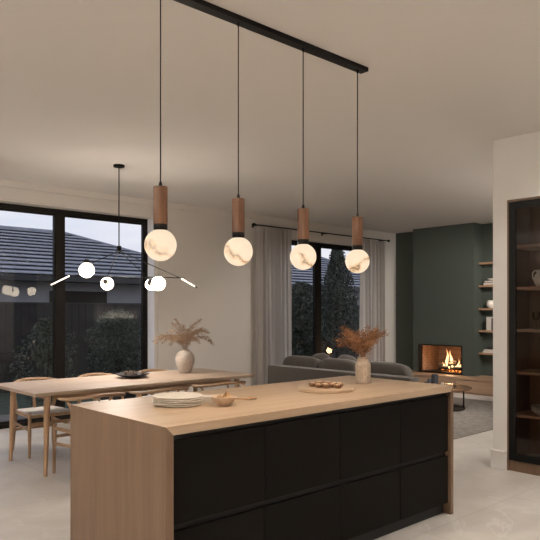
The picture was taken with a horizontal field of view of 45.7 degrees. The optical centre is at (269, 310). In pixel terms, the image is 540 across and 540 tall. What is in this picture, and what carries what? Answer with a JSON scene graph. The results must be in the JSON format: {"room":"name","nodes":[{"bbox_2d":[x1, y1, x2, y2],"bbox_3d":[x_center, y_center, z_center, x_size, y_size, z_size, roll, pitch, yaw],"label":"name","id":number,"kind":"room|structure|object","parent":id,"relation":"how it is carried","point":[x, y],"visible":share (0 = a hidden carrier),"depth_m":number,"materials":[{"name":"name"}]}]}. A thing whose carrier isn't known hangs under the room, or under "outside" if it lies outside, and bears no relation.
{"room":"open-plan kitchen","nodes":[
{"label":"open-plan kitchen","id":0,"kind":"room"},
{"bbox_2d":[0,179,395,394],"bbox_3d":[-2.340,-0.064,8.741,14.200,3.040,0.330,0,0,-43],"label":"wall","id":1,"kind":"structure","parent":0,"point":[224,297],"depth_m":9.79,"materials":[{"name":"white paint"}]},
{"bbox_2d":[0,203,147,428],"bbox_3d":[-3.314,0.061,7.953,4.100,2.790,0.090,0,0,-43],"label":"window","id":2,"kind":"structure","parent":1,"relation":"attached to","point":[59,215],"depth_m":8.43,"materials":[{"name":"black metal"}]},
{"bbox_2d":[252,223,389,241],"bbox_3d":[1.004,-1.389,11.517,3.584,0.060,0.175,0,0,-43],"label":"curtain rod","id":3,"kind":"object","parent":1,"relation":"attached to","point":[253,224],"visible":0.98,"depth_m":11.28,"materials":[{"name":"black metal"}]},
{"bbox_2d":[255,227,291,384],"bbox_3d":[0.075,0.041,10.577,0.761,2.800,0.135,0,0,-43],"label":"curtain","id":4,"kind":"object","parent":3,"relation":"hanging from","point":[273,275],"visible":0.84,"depth_m":10.56,"materials":[{"name":"grey fabric"}]},
{"bbox_2d":[359,239,384,361],"bbox_3d":[2.002,0.041,12.351,0.760,2.800,0.134,0,0,-43],"label":"curtain","id":5,"kind":"object","parent":3,"relation":"hanging from","point":[372,280],"visible":0.65,"depth_m":12.33,"materials":[{"name":"grey fabric"}]},
{"bbox_2d":[291,240,351,354],"bbox_3d":[0.806,0.101,11.747,2.900,2.710,0.090,0,0,-43],"label":"window","id":6,"kind":"structure","parent":1,"relation":"attached to","point":[317,247],"depth_m":11.75,"materials":[{"name":"black metal"}]},
{"bbox_2d":[0,0,539,232],"bbox_3d":[1.278,-1.684,4.813,14.200,0.200,11.150,0,0,-43],"label":"ceiling","id":7,"kind":"structure","parent":0,"point":[445,80],"depth_m":4.86,"materials":[{"name":"white paint"}]},
{"bbox_2d":[51,164,197,290],"bbox_3d":[-1.539,-0.904,7.132,1.569,1.360,0.699,0,0,2],"label":"chandelier","id":8,"kind":"object","parent":7,"relation":"hanging from","point":[86,270],"visible":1,"depth_m":6.95,"materials":[{"name":"white glass"}]},
{"bbox_2d":[173,0,368,73],"bbox_3d":[0.001,-1.562,3.617,1.682,0.045,0.064,0,0,-43],"label":"rail","id":9,"kind":"object","parent":7,"relation":"attached to","point":[201,5],"visible":1,"depth_m":3.61,"materials":[{"name":"black metal"}]},
{"bbox_2d":[144,0,176,260],"bbox_3d":[-0.534,-0.891,3.124,0.156,1.295,0.156,0,0,-43],"label":"pendant lamp","id":10,"kind":"object","parent":9,"relation":"hanging from","point":[160,244],"visible":1,"depth_m":3.09,"materials":[{"name":"brown"}]},
{"bbox_2d":[224,26,252,265],"bbox_3d":[-0.171,-0.891,3.458,0.156,1.295,0.156,0,0,-43],"label":"pendant lamp","id":11,"kind":"object","parent":9,"relation":"hanging from","point":[238,251],"visible":1,"depth_m":3.42,"materials":[{"name":"brown"}]},
{"bbox_2d":[290,51,315,269],"bbox_3d":[0.197,-0.891,3.797,0.156,1.295,0.156,0,0,-43],"label":"pendant lamp","id":12,"kind":"object","parent":9,"relation":"hanging from","point":[303,255],"visible":1,"depth_m":3.77,"materials":[{"name":"brown"}]},
{"bbox_2d":[345,73,369,272],"bbox_3d":[0.565,-0.891,4.137,0.156,1.295,0.156,0,0,-43],"label":"pendant lamp","id":13,"kind":"object","parent":9,"relation":"hanging from","point":[357,260],"visible":1,"depth_m":4.10,"materials":[{"name":"brown"}]},
{"bbox_2d":[0,392,539,539],"bbox_3d":[1.301,1.556,4.787,14.200,0.200,11.080,0,0,-43],"label":"floor","id":14,"kind":"structure","parent":0,"point":[489,503],"depth_m":5.02,"materials":[{"name":"stone"}]},
{"bbox_2d":[13,377,69,458],"bbox_3d":[-2.379,1.083,6.672,0.597,0.748,0.545,0,0,-43],"label":"dining chair","id":15,"kind":"object","parent":14,"relation":"on","point":[34,412],"visible":0.53,"depth_m":6.58,"materials":[{"name":"brown wood"}]},
{"bbox_2d":[52,392,125,473],"bbox_3d":[-1.591,1.083,5.713,0.597,0.748,0.545,0,0,-43],"label":"dining chair","id":16,"kind":"object","parent":14,"relation":"on","point":[65,428],"visible":0.38,"depth_m":5.65,"materials":[{"name":"brown wood"}]},
{"bbox_2d":[77,373,114,403],"bbox_3d":[-1.857,1.083,7.153,0.545,0.748,0.597,0,0,44],"label":"dining chair","id":17,"kind":"object","parent":14,"relation":"on","point":[87,374],"visible":0.22,"depth_m":7.29,"materials":[{"name":"brown wood"}]},
{"bbox_2d":[0,368,254,476],"bbox_3d":[-1.434,1.081,6.680,2.500,0.751,1.030,0,0,-43],"label":"dining table","id":18,"kind":"object","parent":14,"relation":"on","point":[90,385],"visible":0.73,"depth_m":6.22,"materials":[{"name":"brown wood"}]},
{"bbox_2d":[116,372,149,377],"bbox_3d":[-1.461,0.684,6.800,0.356,0.042,0.356,0,0,-43],"label":"dish","id":19,"kind":"object","parent":18,"relation":"on","point":[139,374],"visible":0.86,"depth_m":6.71,"materials":[{"name":"black ceramic"}]},
{"bbox_2d":[175,349,194,372],"bbox_3d":[-0.970,0.572,7.300,0.220,0.268,0.220,0,0,-43],"label":"vase","id":20,"kind":"object","parent":18,"relation":"on","point":[184,359],"visible":1,"depth_m":7.22,"materials":[{"name":"beige ceramic"}]},
{"bbox_2d":[151,317,212,349],"bbox_3d":[-0.974,0.294,7.333,0.673,0.446,0.676,0,0,-38],"label":"bouquet","id":21,"kind":"object","parent":20,"relation":"in","point":[180,338],"visible":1,"depth_m":7.24,"materials":[{"name":"beige plant"}]},
{"bbox_2d":[136,369,168,397],"bbox_3d":[-1.312,1.083,7.655,0.597,0.748,0.545,0,0,-40],"label":"dining chair","id":22,"kind":"object","parent":14,"relation":"on","point":[145,370],"visible":0.19,"depth_m":7.83,"materials":[{"name":"brown wood"}]},
{"bbox_2d":[129,386,188,396],"bbox_3d":[-1.070,1.083,6.152,0.597,0.748,0.545,0,0,-44],"label":"dining chair","id":23,"kind":"object","parent":14,"relation":"on","point":[185,388],"visible":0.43,"depth_m":5.91,"materials":[{"name":"brown wood"}]},
{"bbox_2d":[192,381,245,390],"bbox_3d":[-0.539,1.083,6.682,0.597,0.748,0.545,0,0,-41],"label":"dining chair","id":24,"kind":"object","parent":14,"relation":"on","point":[228,383],"visible":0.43,"depth_m":6.44,"materials":[{"name":"brown wood"}]},
{"bbox_2d":[70,376,452,539],"bbox_3d":[0.088,0.996,4.132,2.443,0.920,0.980,0,0,-43],"label":"kitchen island","id":25,"kind":"object","parent":14,"relation":"on","point":[374,460],"visible":1,"depth_m":3.54,"materials":[{"name":"brown wood"}]},
{"bbox_2d":[71,376,452,434],"bbox_3d":[0.088,0.557,4.132,2.443,0.042,0.980,0,0,-43],"label":"island countertop","id":26,"kind":"structure","parent":25,"relation":"on","point":[274,401],"depth_m":3.71,"materials":[{"name":"brown wood"}]},
{"bbox_2d":[153,401,202,406],"bbox_3d":[-0.525,0.529,3.661,0.284,0.012,0.284,0,0,-43],"label":"plate","id":27,"kind":"object","parent":26,"relation":"on","point":[202,401],"visible":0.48,"depth_m":3.57,"materials":[{"name":"beige ceramic"}]},
{"bbox_2d":[152,401,201,404],"bbox_3d":[-0.530,0.519,3.659,0.284,0.012,0.284,0,0,-43],"label":"plate","id":28,"kind":"object","parent":27,"relation":"on","point":[154,402],"visible":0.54,"depth_m":3.57,"materials":[{"name":"beige ceramic"}]},
{"bbox_2d":[153,398,202,403],"bbox_3d":[-0.523,0.508,3.658,0.284,0.012,0.284,0,0,-43],"label":"plate","id":29,"kind":"object","parent":28,"relation":"on","point":[179,402],"visible":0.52,"depth_m":3.57,"materials":[{"name":"beige ceramic"}]},
{"bbox_2d":[153,396,202,401],"bbox_3d":[-0.525,0.498,3.663,0.284,0.012,0.284,0,0,-43],"label":"plate","id":30,"kind":"object","parent":29,"relation":"on","point":[202,396],"visible":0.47,"depth_m":3.56,"materials":[{"name":"beige ceramic"}]},
{"bbox_2d":[152,392,202,399],"bbox_3d":[-0.528,0.487,3.661,0.284,0.012,0.284,0,0,-43],"label":"plate","id":31,"kind":"object","parent":30,"relation":"on","point":[169,395],"visible":1,"depth_m":3.67,"materials":[{"name":"beige ceramic"}]},
{"bbox_2d":[202,395,212,401],"bbox_3d":[-0.350,0.520,3.800,0.170,0.032,0.100,0,0,0],"label":"folded napkin","id":32,"kind":"object","parent":26,"relation":"on","point":[206,398],"visible":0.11,"depth_m":3.76,"materials":[{"name":"beige fabric"}]},
{"bbox_2d":[211,395,236,405],"bbox_3d":[-0.263,0.509,3.630,0.149,0.052,0.149,0,0,-43],"label":"bowl","id":33,"kind":"object","parent":26,"relation":"on","point":[220,401],"visible":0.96,"depth_m":3.58,"materials":[{"name":"beige ceramic"}]},
{"bbox_2d":[236,397,256,398],"bbox_3d":[-0.185,0.528,3.862,0.217,0.013,0.040,0,0,-13],"label":"wooden spoon","id":34,"kind":"object","parent":26,"relation":"on","point":[247,397],"visible":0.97,"depth_m":3.86,"materials":[{"name":"brown wood"}]},
{"bbox_2d":[297,384,353,393],"bbox_3d":[0.376,0.524,4.330,0.380,0.023,0.380,0,0,-43],"label":"serving board","id":35,"kind":"object","parent":26,"relation":"on","point":[306,388],"visible":0.79,"depth_m":4.19,"materials":[{"name":"brown wood"}]},
{"bbox_2d":[309,382,316,386],"bbox_3d":[0.290,0.498,4.350,0.056,0.028,0.050,0,0,-22],"label":"pastry","id":36,"kind":"object","parent":35,"relation":"on","point":[311,384],"visible":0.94,"depth_m":4.33,"materials":[{"name":"brown food"}]},
{"bbox_2d":[322,383,330,387],"bbox_3d":[0.376,0.497,4.255,0.053,0.030,0.058,0,0,-4],"label":"pastry","id":37,"kind":"object","parent":35,"relation":"on","point":[326,385],"visible":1,"depth_m":4.23,"materials":[{"name":"brown food"}]},
{"bbox_2d":[334,384,341,388],"bbox_3d":[0.451,0.499,4.245,0.047,0.027,0.052,0,0,-22],"label":"pastry","id":38,"kind":"object","parent":35,"relation":"on","point":[338,386],"visible":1,"depth_m":4.23,"materials":[{"name":"brown food"}]},
{"bbox_2d":[355,357,370,383],"bbox_3d":[0.689,0.438,4.740,0.113,0.196,0.113,0,0,-43],"label":"vase","id":39,"kind":"object","parent":26,"relation":"on","point":[362,367],"visible":0.98,"depth_m":4.70,"materials":[{"name":"beige ceramic"}]},
{"bbox_2d":[332,325,387,356],"bbox_3d":[0.688,0.254,4.754,0.388,0.325,0.505,0,0,29],"label":"flower bouquet","id":40,"kind":"object","parent":39,"relation":"in","point":[364,342],"visible":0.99,"depth_m":4.70,"materials":[{"name":"brown plant"}]},
{"bbox_2d":[412,370,492,396],"bbox_3d":[4.086,1.313,10.988,0.598,0.285,4.610,0,0,-43],"label":"bench","id":41,"kind":"object","parent":14,"relation":"on","point":[481,385],"visible":0.26,"depth_m":11.27,"materials":[{"name":"brown wood"}]},
{"bbox_2d":[418,344,461,374],"bbox_3d":[3.425,0.888,12.201,0.692,0.555,0.930,0,0,-43],"label":"fireplace","id":42,"kind":"object","parent":41,"relation":"on","point":[429,355],"visible":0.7,"depth_m":12.49,"materials":[{"name":"brown brick"}]},
{"bbox_2d":[453,397,492,439],"bbox_3d":[1.885,1.450,9.430,3.550,0.012,3.480,0,0,-43],"label":"rug","id":43,"kind":"object","parent":14,"relation":"on","point":[477,416],"visible":0.06,"depth_m":8.68,"materials":[{"name":"grey carpet"}]},
{"bbox_2d":[268,355,418,383],"bbox_3d":[1.088,1.033,8.370,0.860,0.822,2.400,0,0,-43],"label":"sofa","id":44,"kind":"object","parent":43,"relation":"on","point":[294,367],"visible":0.21,"depth_m":8.32,"materials":[{"name":"grey fabric"}]},
{"bbox_2d":[282,355,320,367],"bbox_3d":[0.444,0.814,8.878,0.234,0.384,0.680,0,0,-43],"label":"cushion","id":45,"kind":"object","parent":44,"relation":"on","point":[294,360],"depth_m":8.78,"materials":[{"name":"grey fabric"}]},
{"bbox_2d":[312,353,330,360],"bbox_3d":[0.707,0.809,9.042,0.385,0.428,0.199,0,0,37],"label":"throw pillow","id":46,"kind":"object","parent":44,"relation":"on","point":[321,356],"visible":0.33,"depth_m":9.00,"materials":[{"name":"grey fabric"}]},
{"bbox_2d":[319,358,355,370],"bbox_3d":[0.907,0.814,8.374,0.234,0.384,0.650,0,0,-43],"label":"cushion","id":47,"kind":"object","parent":44,"relation":"on","point":[328,363],"depth_m":8.30,"materials":[{"name":"grey fabric"}]},
{"bbox_2d":[338,355,356,361],"bbox_3d":[1.024,0.810,8.706,0.387,0.430,0.195,0,0,44],"label":"throw pillow","id":48,"kind":"object","parent":44,"relation":"on","point":[349,357],"visible":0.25,"depth_m":8.68,"materials":[{"name":"grey fabric"}]},
{"bbox_2d":[369,361,412,376],"bbox_3d":[1.395,0.814,7.844,0.234,0.384,0.750,0,0,-43],"label":"cushion","id":49,"kind":"object","parent":44,"relation":"on","point":[390,368],"depth_m":7.69,"materials":[{"name":"grey fabric"}]},
{"bbox_2d":[438,383,471,411],"bbox_3d":[2.523,1.283,9.500,0.910,0.322,0.910,0,0,-43],"label":"coffee table","id":50,"kind":"object","parent":43,"relation":"on","point":[458,388],"visible":0.35,"depth_m":9.39,"materials":[{"name":"brown wood"}]},
{"bbox_2d":[431,374,437,383],"bbox_3d":[2.433,1.028,9.450,0.100,0.187,0.100,0,0,-43],"label":"candle holder","id":51,"kind":"object","parent":50,"relation":"on","point":[434,377],"visible":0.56,"depth_m":9.41,"materials":[{"name":"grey glass"}]},
{"bbox_2d":[507,196,539,475],"bbox_3d":[2.740,0.222,5.540,0.424,2.469,1.236,0,0,-43],"label":"display cabinet","id":52,"kind":"object","parent":14,"relation":"on","point":[523,214],"visible":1,"depth_m":5.97,"materials":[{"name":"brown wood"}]},
{"bbox_2d":[517,243,539,250],"bbox_3d":[2.751,-0.587,5.550,0.367,0.025,1.192,0,0,-43],"label":"shelf","id":53,"kind":"object","parent":52,"relation":"attached to","point":[520,247],"depth_m":5.82,"materials":[{"name":"brown wood"}]},
{"bbox_2d":[517,286,539,290],"bbox_3d":[2.751,-0.206,5.550,0.367,0.025,1.192,0,0,-43],"label":"shelf","id":54,"kind":"object","parent":52,"relation":"attached to","point":[519,288],"depth_m":5.78,"materials":[{"name":"brown wood"}]},
{"bbox_2d":[517,328,539,332],"bbox_3d":[2.751,0.178,5.550,0.367,0.025,1.192,0,0,-43],"label":"shelf","id":55,"kind":"object","parent":52,"relation":"attached to","point":[519,330],"depth_m":5.79,"materials":[{"name":"brown wood"}]},
{"bbox_2d":[517,369,539,375],"bbox_3d":[2.751,0.564,5.550,0.367,0.025,1.192,0,0,-43],"label":"shelf","id":56,"kind":"object","parent":52,"relation":"attached to","point":[520,372],"depth_m":5.83,"materials":[{"name":"brown wood"}]},
{"bbox_2d":[517,409,539,419],"bbox_3d":[2.751,0.952,5.550,0.367,0.025,1.192,0,0,-43],"label":"shelf","id":57,"kind":"object","parent":52,"relation":"attached to","point":[524,413],"depth_m":5.81,"materials":[{"name":"brown wood"}]},
{"bbox_2d":[531,407,539,414],"bbox_3d":[2.485,0.910,5.789,0.236,0.057,0.236,0,0,-43],"label":"bowl","id":58,"kind":"object","parent":52,"relation":"on","point":[536,411],"visible":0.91,"depth_m":5.75,"materials":[{"name":"grey ceramic"}]},
{"bbox_2d":[531,404,539,409],"bbox_3d":[2.485,0.888,5.789,0.236,0.057,0.236,0,0,-43],"label":"bowl","id":59,"kind":"object","parent":58,"relation":"in","point":[534,406],"visible":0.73,"depth_m":5.84,"materials":[{"name":"grey ceramic"}]},
{"bbox_2d":[532,270,539,285],"bbox_3d":[2.446,-0.296,5.773,0.126,0.154,0.126,0,0,2],"label":"pitcher","id":60,"kind":"object","parent":52,"relation":"on","point":[536,278],"visible":0.94,"depth_m":5.75,"materials":[{"name":"beige ceramic"}]},
{"bbox_2d":[532,312,539,328],"bbox_3d":[2.423,0.086,5.827,0.068,0.160,0.068,0,0,-43],"label":"wine glass","id":61,"kind":"object","parent":52,"relation":"on","point":[535,319],"visible":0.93,"depth_m":5.82,"materials":[{"name":"clear glass"}]},
{"bbox_2d":[396,223,492,375],"bbox_3d":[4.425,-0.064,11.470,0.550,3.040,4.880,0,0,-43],"label":"wall","id":62,"kind":"structure","parent":0,"point":[404,241],"depth_m":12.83,"materials":[{"name":"green paint"}]},
{"bbox_2d":[479,262,492,264],"bbox_3d":[4.245,-0.857,11.148,0.149,0.035,1.250,0,0,-43],"label":"wall shelf","id":63,"kind":"object","parent":62,"relation":"attached to","point":[480,263],"visible":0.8,"depth_m":11.49,"materials":[{"name":"brown wood"}]},
{"bbox_2d":[479,352,492,354],"bbox_3d":[4.245,0.767,11.148,0.149,0.035,1.250,0,0,-43],"label":"wall shelf","id":64,"kind":"object","parent":62,"relation":"attached to","point":[480,353],"visible":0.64,"depth_m":11.46,"materials":[{"name":"brown wood"}]},
{"bbox_3d":[4.245,-0.033,11.148,0.149,0.035,1.250,0,0,-43],"label":"wall shelf","id":65,"kind":"object","parent":62,"relation":"attached to","visible":0},
{"bbox_2d":[486,300,492,307],"bbox_3d":[3.952,-0.121,11.463,0.144,0.140,0.144,0,0,-43],"label":"vase","id":66,"kind":"object","parent":65,"relation":"on","point":[489,304],"visible":0.86,"depth_m":11.42,"materials":[{"name":"beige ceramic"}]},
{"bbox_3d":[4.245,0.364,11.148,0.149,0.035,1.250,0,0,-43],"label":"wall shelf","id":67,"kind":"object","parent":62,"relation":"attached to","visible":0},
{"bbox_2d":[486,317,488,329],"bbox_3d":[3.938,0.227,11.486,0.135,0.240,0.044,0,0,-43],"label":"book","id":68,"kind":"object","parent":67,"relation":"on","point":[487,318],"visible":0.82,"depth_m":11.44,"materials":[{"name":"beige paper"}]},
{"bbox_2d":[493,131,539,450],"bbox_3d":[4.271,-0.064,3.984,0.560,3.040,5.875,0,0,-43],"label":"wall","id":69,"kind":"structure","parent":0,"point":[516,159],"depth_m":5.88,"materials":[{"name":"white paint"}]},
{"bbox_2d":[488,448,506,469],"bbox_3d":[2.305,1.369,6.096,0.590,0.175,0.165,0,0,-43],"label":"baseboard","id":70,"kind":"structure","parent":69,"relation":"attached to","point":[498,457],"depth_m":5.90,"materials":[{"name":"white paint"}]},
{"label":"outside","id":71,"kind":"structure","parent":0,"visible":0},
{"bbox_2d":[0,391,140,414],"bbox_3d":[-5.576,1.691,20.817,48.000,0.230,21.820,0,0,-43],"label":"lawn","id":72,"kind":"structure","parent":71,"point":[22,403],"depth_m":11.02,"materials":[{"name":"green plant"}]},
{"bbox_2d":[9,317,79,406],"bbox_3d":[-3.314,0.831,9.634,1.038,1.495,1.028,0,0,-1],"label":"shrub","id":73,"kind":"object","parent":72,"relation":"on","point":[45,370],"visible":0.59,"depth_m":9.49,"materials":[{"name":"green plant"}]},
{"bbox_2d":[0,225,140,302],"bbox_3d":[-10.850,-0.524,17.129,19.245,4.200,9.100,0,0,-43],"label":"house","id":74,"kind":"structure","parent":72,"relation":"on","point":[26,254],"depth_m":17.77,"materials":[{"name":"grey"}]},
{"bbox_2d":[0,302,359,392],"bbox_3d":[-1.836,0.701,15.316,34.050,1.750,0.060,0,0,-43],"label":"fence","id":75,"kind":"object","parent":72,"relation":"on","point":[17,319],"visible":0.06,"depth_m":13.17,"materials":[{"name":"grey"}]},
{"bbox_2d":[292,282,332,356],"bbox_3d":[0.701,0.425,15.607,1.465,2.316,1.574,0,0,-21],"label":"tree","id":76,"kind":"object","parent":72,"relation":"on","point":[302,298],"visible":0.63,"depth_m":15.37,"materials":[{"name":"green plant"}]},
{"bbox_2d":[292,257,359,304],"bbox_3d":[0.115,-0.499,27.227,8.656,4.150,8.900,0,0,-43],"label":"house","id":77,"kind":"structure","parent":72,"relation":"on","point":[298,275],"depth_m":25.04,"materials":[{"name":"grey"}]},
{"bbox_2d":[307,249,359,357],"bbox_3d":[1.768,-0.130,17.271,2.035,3.414,2.001,0,0,-15],"label":"tree","id":78,"kind":"object","parent":72,"relation":"on","point":[335,275],"visible":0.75,"depth_m":17.03,"materials":[{"name":"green plant"}]},
{"bbox_3d":[3.434,1.123,12.108,0.244,0.050,0.420,0,0,-43],"label":"grate","id":79,"kind":"object","parent":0,"visible":0},
{"bbox_2d":[438,366,460,370],"bbox_3d":[3.392,1.077,12.068,0.071,0.069,0.461,0,0,-40],"label":"log","id":80,"kind":"object","parent":79,"relation":"on","point":[439,367],"visible":0.98,"depth_m":12.03,"materials":[{"name":"brown wood"}]},
{"bbox_2d":[442,349,460,371],"bbox_3d":[3.437,0.925,12.107,0.215,0.435,0.462,0,0,-43],"label":"fire","id":81,"kind":"object","parent":80,"relation":"on","point":[447,357],"visible":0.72,"depth_m":12.11,"materials":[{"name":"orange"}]},
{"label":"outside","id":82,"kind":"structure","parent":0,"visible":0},
{"bbox_2d":[0,408,69,420],"bbox_3d":[-3.714,1.531,8.462,18.000,0.090,1.119,0,0,-43],"label":"patio","id":83,"kind":"structure","parent":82,"point":[2,417],"depth_m":8.93,"materials":[{"name":"grey concrete"}]},
{"bbox_2d":[101,392,134,399],"bbox_3d":[-2.422,1.351,10.200,0.424,0.450,0.424,0,0,-43],"label":"planter","id":84,"kind":"object","parent":83,"relation":"on","point":[128,395],"visible":0.08,"depth_m":10.08,"materials":[{"name":"black"}]},
{"bbox_2d":[84,308,140,373],"bbox_3d":[-2.437,0.531,10.275,1.187,1.199,1.156,0,0,-43],"label":"shrub","id":85,"kind":"object","parent":84,"relation":"in","point":[127,323],"visible":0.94,"depth_m":10.08,"materials":[{"name":"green plant"}]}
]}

